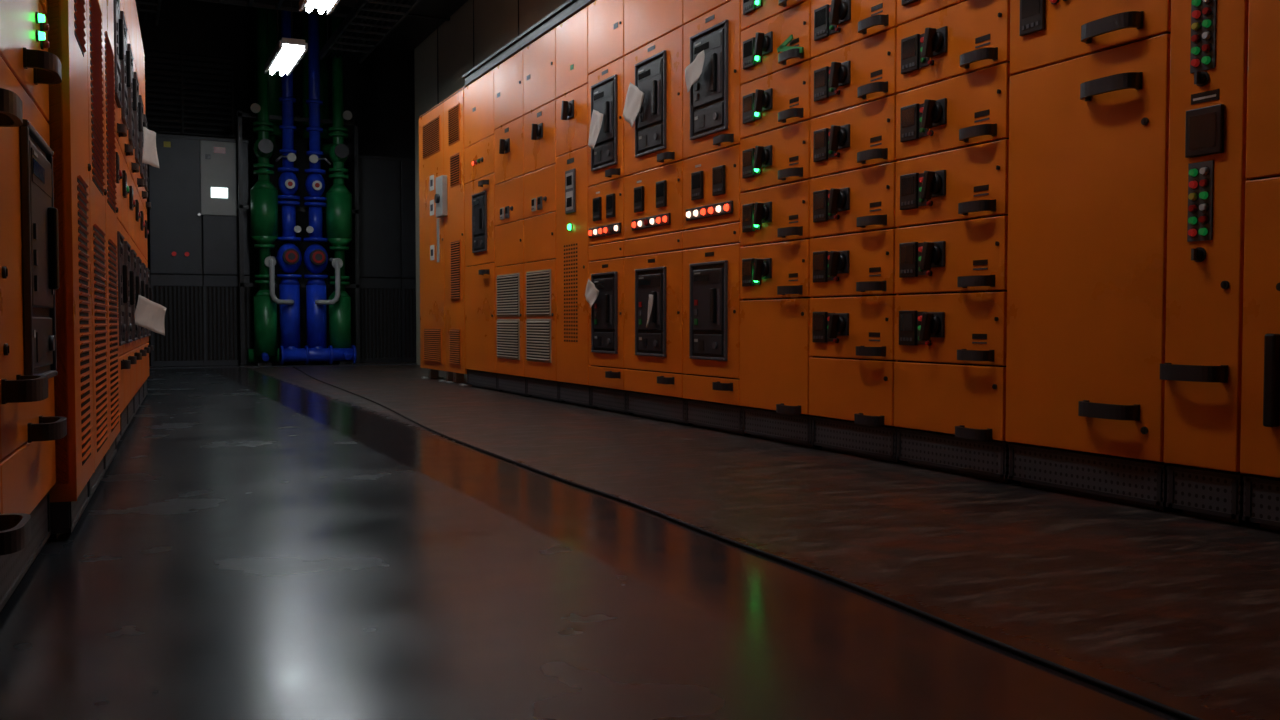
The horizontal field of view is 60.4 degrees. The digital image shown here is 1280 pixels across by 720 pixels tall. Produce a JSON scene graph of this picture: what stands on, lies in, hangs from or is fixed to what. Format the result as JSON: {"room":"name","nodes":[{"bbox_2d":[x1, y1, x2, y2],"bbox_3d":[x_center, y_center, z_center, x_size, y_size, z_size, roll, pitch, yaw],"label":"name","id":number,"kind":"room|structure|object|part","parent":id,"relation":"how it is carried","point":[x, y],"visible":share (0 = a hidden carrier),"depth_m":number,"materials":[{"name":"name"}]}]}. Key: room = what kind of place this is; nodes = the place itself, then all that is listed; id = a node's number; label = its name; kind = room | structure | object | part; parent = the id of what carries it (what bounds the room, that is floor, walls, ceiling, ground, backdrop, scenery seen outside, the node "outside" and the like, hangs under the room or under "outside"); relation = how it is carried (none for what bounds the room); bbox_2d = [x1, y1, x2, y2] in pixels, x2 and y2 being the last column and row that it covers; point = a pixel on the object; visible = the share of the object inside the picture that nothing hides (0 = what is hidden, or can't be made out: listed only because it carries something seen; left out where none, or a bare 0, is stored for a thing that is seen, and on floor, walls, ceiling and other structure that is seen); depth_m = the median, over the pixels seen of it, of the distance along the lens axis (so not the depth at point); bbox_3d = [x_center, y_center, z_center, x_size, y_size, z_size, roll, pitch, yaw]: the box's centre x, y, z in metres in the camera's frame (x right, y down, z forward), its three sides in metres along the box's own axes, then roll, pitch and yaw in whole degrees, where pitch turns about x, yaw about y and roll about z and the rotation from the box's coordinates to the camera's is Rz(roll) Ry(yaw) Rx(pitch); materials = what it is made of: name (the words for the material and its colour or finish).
{"room":"electrical room","nodes":[
{"label":"electrical room","id":0,"kind":"room"},
{"bbox_2d":[135,0,414,362],"bbox_3d":[-5.580,-2.448,15.101,7.400,4.950,0.200,-1,2,-25],"label":"wall","id":1,"kind":"structure","parent":0,"point":[379,91],"depth_m":15.37,"materials":[{"name":"paint"}]},
{"bbox_2d":[143,47,234,137],"bbox_3d":[-6.095,-3.558,14.632,1.300,1.100,0.112,-1,2,-25],"label":"louver","id":2,"kind":"object","parent":1,"relation":"attached to","point":[187,93],"visible":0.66,"depth_m":14.65,"materials":[{"name":"paint"}]},
{"bbox_2d":[149,363,416,368],"bbox_3d":[-4.484,0.079,13.472,6.300,0.012,0.060,-1,2,-25],"label":"trim","id":3,"kind":"structure","parent":1,"relation":"attached to","point":[416,363],"depth_m":13.48,"materials":[{"name":"grey paint"}]},
{"bbox_2d":[414,0,567,364],"bbox_3d":[1.756,-2.146,6.363,1.688,4.950,18.100,-1,2,-25],"label":"wall","id":4,"kind":"structure","parent":0,"point":[478,29],"depth_m":12.31,"materials":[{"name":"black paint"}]},
{"bbox_2d":[375,0,467,50],"bbox_3d":[0.735,-3.915,5.870,0.525,0.520,18.000,-1,2,-25],"label":"air duct","id":5,"kind":"object","parent":4,"relation":"attached to","point":[426,16],"visible":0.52,"depth_m":12.79,"materials":[{"name":"black metal"}]},
{"bbox_2d":[0,362,1279,719],"bbox_3d":[-1.273,0.387,6.168,7.400,0.100,20.200,-1,2,-25],"label":"floor","id":6,"kind":"structure","parent":0,"point":[255,543],"depth_m":2.32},
{"bbox_2d":[0,88,30,555],"bbox_3d":[-1.343,-0.773,1.480,0.842,2.542,0.660,-1,2,-22],"label":"tall cabinet","id":7,"kind":"object","parent":6,"relation":"on","point":[15,528],"visible":1,"depth_m":1.78,"materials":[{"name":"orange metal"}]},
{"bbox_2d":[0,0,66,611],"bbox_3d":[-1.628,-0.797,2.179,0.842,2.542,0.850,-1,2,-22],"label":"tall cabinet","id":8,"kind":"object","parent":6,"relation":"on","point":[30,427],"visible":0.97,"depth_m":2.24,"materials":[{"name":"orange metal"}]},
{"bbox_2d":[46,0,93,540],"bbox_3d":[-1.879,-0.820,2.837,0.788,2.542,0.560,-1,2,-22],"label":"tall cabinet","id":9,"kind":"object","parent":6,"relation":"on","point":[67,19],"visible":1,"depth_m":2.76,"materials":[{"name":"orange metal"}]},
{"bbox_2d":[86,0,108,498],"bbox_3d":[-2.110,-0.839,3.402,0.788,2.542,0.660,-1,2,-22],"label":"tall cabinet","id":10,"kind":"object","parent":6,"relation":"on","point":[98,191],"visible":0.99,"depth_m":3.50,"materials":[{"name":"orange metal"}]},
{"bbox_2d":[102,0,119,470],"bbox_3d":[-2.360,-0.860,4.012,0.788,2.542,0.660,-1,2,-22],"label":"tall cabinet","id":11,"kind":"object","parent":6,"relation":"on","point":[111,209],"visible":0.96,"depth_m":4.10,"materials":[{"name":"orange metal"}]},
{"bbox_2d":[113,0,130,443],"bbox_3d":[-2.603,-0.881,4.604,0.815,2.542,0.600,-1,2,-22],"label":"tall cabinet","id":12,"kind":"object","parent":6,"relation":"on","point":[121,129],"visible":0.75,"depth_m":4.78,"materials":[{"name":"orange metal"}]},
{"bbox_2d":[119,0,136,436],"bbox_3d":[-2.831,-0.900,5.160,0.815,2.542,0.600,-1,2,-22],"label":"tall cabinet","id":13,"kind":"object","parent":6,"relation":"on","point":[126,149],"visible":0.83,"depth_m":5.29,"materials":[{"name":"orange metal"}]},
{"bbox_2d":[124,0,141,424],"bbox_3d":[-3.078,-0.921,5.764,0.815,2.542,0.700,-1,2,-22],"label":"tall cabinet","id":14,"kind":"object","parent":6,"relation":"on","point":[132,167],"visible":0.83,"depth_m":5.89,"materials":[{"name":"orange metal"}]},
{"bbox_2d":[135,295,166,335],"bbox_3d":[-2.621,-0.239,5.905,0.046,0.219,0.243,1,2,24],"label":"paper tag","id":15,"kind":"object","parent":14,"relation":"attached to","point":[150,315],"visible":1,"depth_m":5.91,"materials":[{"name":"white paper"}]},
{"bbox_2d":[131,0,146,413],"bbox_3d":[-3.344,-0.943,6.413,0.815,2.542,0.700,-1,2,-22],"label":"tall cabinet","id":16,"kind":"object","parent":6,"relation":"on","point":[138,182],"visible":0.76,"depth_m":6.54,"materials":[{"name":"orange metal"}]},
{"bbox_2d":[142,127,159,167],"bbox_3d":[-2.976,-1.293,6.696,0.034,0.234,0.172,0,2,6],"label":"paper tag","id":17,"kind":"object","parent":16,"relation":"attached to","point":[150,156],"visible":1,"depth_m":6.69,"materials":[{"name":"white paper"}]},
{"bbox_2d":[136,7,149,404],"bbox_3d":[-3.610,-0.966,7.062,0.815,2.542,0.700,-1,2,-22],"label":"tall cabinet","id":18,"kind":"object","parent":6,"relation":"on","point":[142,194],"visible":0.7,"depth_m":7.16,"materials":[{"name":"orange metal"}]},
{"bbox_2d":[141,37,153,397],"bbox_3d":[-3.875,-0.988,7.712,0.815,2.542,0.700,-1,2,-22],"label":"tall cabinet","id":19,"kind":"object","parent":6,"relation":"on","point":[146,205],"visible":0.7,"depth_m":7.83,"materials":[{"name":"orange metal"}]},
{"bbox_2d":[147,134,250,365],"bbox_3d":[-5.685,-1.381,14.173,1.180,2.880,0.750,-1,2,-25],"label":"tall cabinet","id":20,"kind":"object","parent":6,"relation":"on","point":[193,215],"visible":0.94,"depth_m":13.86,"materials":[{"name":"black metal"}]},
{"bbox_2d":[237,7,359,365],"bbox_3d":[-4.429,-2.414,14.257,1.500,4.940,1.255,-1,2,-25],"label":"pipe manifold","id":21,"kind":"object","parent":6,"relation":"on","point":[272,108],"visible":0.99,"depth_m":13.96,"materials":[{"name":"blue paint"}]},
{"bbox_2d":[345,155,415,362],"bbox_3d":[-3.419,-1.369,15.277,1.180,2.780,0.712,-1,2,-25],"label":"tall cabinet","id":22,"kind":"object","parent":6,"relation":"on","point":[387,223],"visible":0.56,"depth_m":14.89,"materials":[{"name":"black metal"}]},
{"bbox_2d":[419,86,471,385],"bbox_3d":[-1.513,-1.084,10.222,0.860,2.560,1.530,-1,2,-25],"label":"tall cabinet","id":23,"kind":"object","parent":6,"relation":"on","point":[441,128],"visible":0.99,"depth_m":9.96,"materials":[{"name":"orange metal"}]},
{"bbox_2d":[464,69,501,390],"bbox_3d":[-0.989,-1.038,9.159,0.830,2.542,0.820,-1,2,-25],"label":"tall cabinet","id":24,"kind":"object","parent":6,"relation":"on","point":[479,177],"visible":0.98,"depth_m":8.96,"materials":[{"name":"orange metal"}]},
{"bbox_2d":[462,0,595,85],"bbox_3d":[0.636,-2.222,5.327,0.440,0.086,9.000,-1,2,-25],"label":"duct","id":25,"kind":"object","parent":24,"relation":"on","point":[569,8],"visible":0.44,"depth_m":7.87,"materials":[{"name":"black metal"}]},
{"bbox_2d":[494,50,531,396],"bbox_3d":[-0.672,-1.015,8.480,0.842,2.542,0.680,-1,2,-25],"label":"tall cabinet","id":26,"kind":"object","parent":6,"relation":"on","point":[509,174],"visible":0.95,"depth_m":8.29,"materials":[{"name":"orange metal"}]},
{"bbox_2d":[523,28,564,401],"bbox_3d":[-0.385,-0.994,7.881,0.842,2.542,0.650,-1,2,-25],"label":"tall cabinet","id":27,"kind":"object","parent":6,"relation":"on","point":[539,58],"visible":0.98,"depth_m":7.68,"materials":[{"name":"orange metal"}]},
{"bbox_2d":[556,6,596,407],"bbox_3d":[-0.125,-0.975,7.335,0.842,2.542,0.560,-1,2,-25],"label":"tall cabinet","id":28,"kind":"object","parent":6,"relation":"on","point":[572,314],"visible":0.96,"depth_m":7.16,"materials":[{"name":"orange metal"}]},
{"bbox_2d":[588,0,633,414],"bbox_3d":[0.118,-0.958,6.841,0.830,2.542,0.540,-1,2,-25],"label":"tall cabinet","id":29,"kind":"object","parent":6,"relation":"on","point":[606,55],"visible":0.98,"depth_m":6.65,"materials":[{"name":"orange metal"}]},
{"bbox_2d":[585,279,598,307],"bbox_3d":[-0.307,-0.411,6.767,0.034,0.187,0.207,-1,2,-26],"label":"paper tag","id":30,"kind":"object","parent":29,"relation":"attached to","point":[591,293],"visible":1,"depth_m":6.76,"materials":[{"name":"white paper"}]},
{"bbox_2d":[588,109,602,149],"bbox_3d":[-0.281,-1.398,6.678,0.034,0.258,0.217,-1,2,-26],"label":"paper tag","id":31,"kind":"object","parent":29,"relation":"attached to","point":[596,120],"visible":1,"depth_m":6.68,"materials":[{"name":"white paper"}]},
{"bbox_2d":[624,0,692,424],"bbox_3d":[0.393,-0.938,6.264,0.830,2.542,0.740,-1,2,-25],"label":"tall cabinet","id":32,"kind":"object","parent":6,"relation":"on","point":[653,29],"visible":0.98,"depth_m":6.07,"materials":[{"name":"orange metal"}]},
{"bbox_2d":[623,82,643,126],"bbox_3d":[-0.049,-1.437,6.189,0.034,0.272,0.272,-1,2,-26],"label":"paper tag","id":33,"kind":"object","parent":32,"relation":"attached to","point":[634,97],"visible":1,"depth_m":6.19,"materials":[{"name":"white paper"}]},
{"bbox_2d":[646,294,652,327],"bbox_3d":[0.052,-0.269,6.036,0.038,0.183,0.052,0,2,-4],"label":"paper tag","id":34,"kind":"object","parent":32,"relation":"attached to","point":[650,301],"visible":1,"depth_m":6.03,"materials":[{"name":"white paper"}]},
{"bbox_2d":[683,0,750,434],"bbox_3d":[0.678,-0.917,5.667,0.830,2.542,0.585,-1,2,-25],"label":"tall cabinet","id":35,"kind":"object","parent":6,"relation":"on","point":[711,107],"visible":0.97,"depth_m":5.48,"materials":[{"name":"orange metal"}]},
{"bbox_2d":[685,50,704,91],"bbox_3d":[0.276,-1.450,5.526,0.032,0.183,0.231,-1,2,-21],"label":"paper tag","id":36,"kind":"object","parent":35,"relation":"attached to","point":[693,71],"visible":1,"depth_m":5.52,"materials":[{"name":"white paper"}]},
{"bbox_2d":[294,367,1202,719],"bbox_3d":[-1.499,0.311,6.782,0.156,0.010,14.314,-1,2,-23],"label":"cable","id":37,"kind":"object","parent":6,"relation":"on","point":[1126,693],"visible":1,"depth_m":2.12,"materials":[{"name":"black rubber"}]},
{"bbox_2d":[740,0,821,447],"bbox_3d":[0.924,-0.899,5.138,0.842,2.542,0.582,-1,2,-25],"label":"tall cabinet","id":38,"kind":"object","parent":6,"relation":"on","point":[775,107],"depth_m":4.97,"materials":[{"name":"orange metal"}]},
{"bbox_3d":[0.656,-1.371,4.811,0.007,0.096,0.200,-1,2,-25],"label":"green tape strip","id":39,"kind":"part","parent":38,"relation":"part of","materials":[{"name":"green plastic"}]},
{"bbox_2d":[809,0,907,462],"bbox_3d":[1.174,-0.881,4.615,0.842,2.542,0.572,-1,2,-25],"label":"tall cabinet","id":40,"kind":"object","parent":6,"relation":"on","point":[853,160],"visible":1,"depth_m":4.44,"materials":[{"name":"orange metal"}]},
{"bbox_2d":[894,0,1021,482],"bbox_3d":[1.424,-0.863,4.092,0.842,2.542,0.585,-1,2,-25],"label":"tall cabinet","id":41,"kind":"object","parent":6,"relation":"on","point":[953,74],"visible":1,"depth_m":3.92,"materials":[{"name":"orange metal"}]},
{"bbox_2d":[1006,0,1176,510],"bbox_3d":[1.685,-0.844,3.545,0.842,2.542,0.617,-1,2,-25],"label":"tall cabinet","id":42,"kind":"object","parent":6,"relation":"on","point":[1089,95],"visible":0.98,"depth_m":3.38,"materials":[{"name":"orange metal"}]},
{"bbox_2d":[1160,0,1253,523],"bbox_3d":[1.872,-0.831,3.161,0.835,2.542,0.235,-1,2,-25],"label":"tall cabinet","id":43,"kind":"object","parent":6,"relation":"on","point":[1201,372],"visible":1,"depth_m":3.01,"materials":[{"name":"orange metal"}]},
{"bbox_2d":[1240,0,1279,531],"bbox_3d":[2.055,-0.818,2.784,0.830,2.542,0.600,-1,2,-25],"label":"tall cabinet","id":44,"kind":"object","parent":6,"relation":"on","point":[1260,397],"visible":1,"depth_m":2.87,"materials":[{"name":"orange metal"}]},
{"bbox_3d":[-1.444,-4.384,5.257,4.950,0.400,15.960,-1,2,-25],"label":"ceiling","id":45,"kind":"structure","parent":0,"visible":0},
{"bbox_2d":[264,0,306,75],"bbox_3d":[-3.616,-3.904,11.165,0.260,1.768,1.240,-1,2,-25],"label":"lamp","id":46,"kind":"object","parent":45,"relation":"hanging from","point":[288,52],"visible":1,"depth_m":10.99,"materials":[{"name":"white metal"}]},
{"bbox_2d":[299,0,339,14],"bbox_3d":[-2.515,-3.822,8.812,0.260,1.768,1.240,-1,2,-25],"label":"lamp","id":47,"kind":"object","parent":45,"relation":"hanging from","point":[322,5],"visible":1,"depth_m":9.23,"materials":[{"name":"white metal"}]},
{"bbox_2d":[319,0,420,63],"bbox_3d":[0.148,-3.791,5.483,0.500,0.799,17.800,-1,2,-25],"label":"cable tray","id":48,"kind":"object","parent":45,"relation":"hanging from","point":[403,9],"visible":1,"depth_m":12.07,"materials":[{"name":"grey metal"}]},
{"bbox_3d":[-4.231,-2.084,4.560,0.750,4.950,20.000,-1,2,-25],"label":"wall","id":49,"kind":"structure","parent":0,"visible":0},
{"bbox_2d":[196,0,394,22],"bbox_3d":[-4.878,-4.013,11.890,4.350,0.100,0.500,-1,2,-25],"label":"cable tray","id":50,"kind":"object","parent":49,"relation":"attached to","point":[343,7],"visible":0.56,"depth_m":12.43,"materials":[{"name":"grey metal"}]}
]}

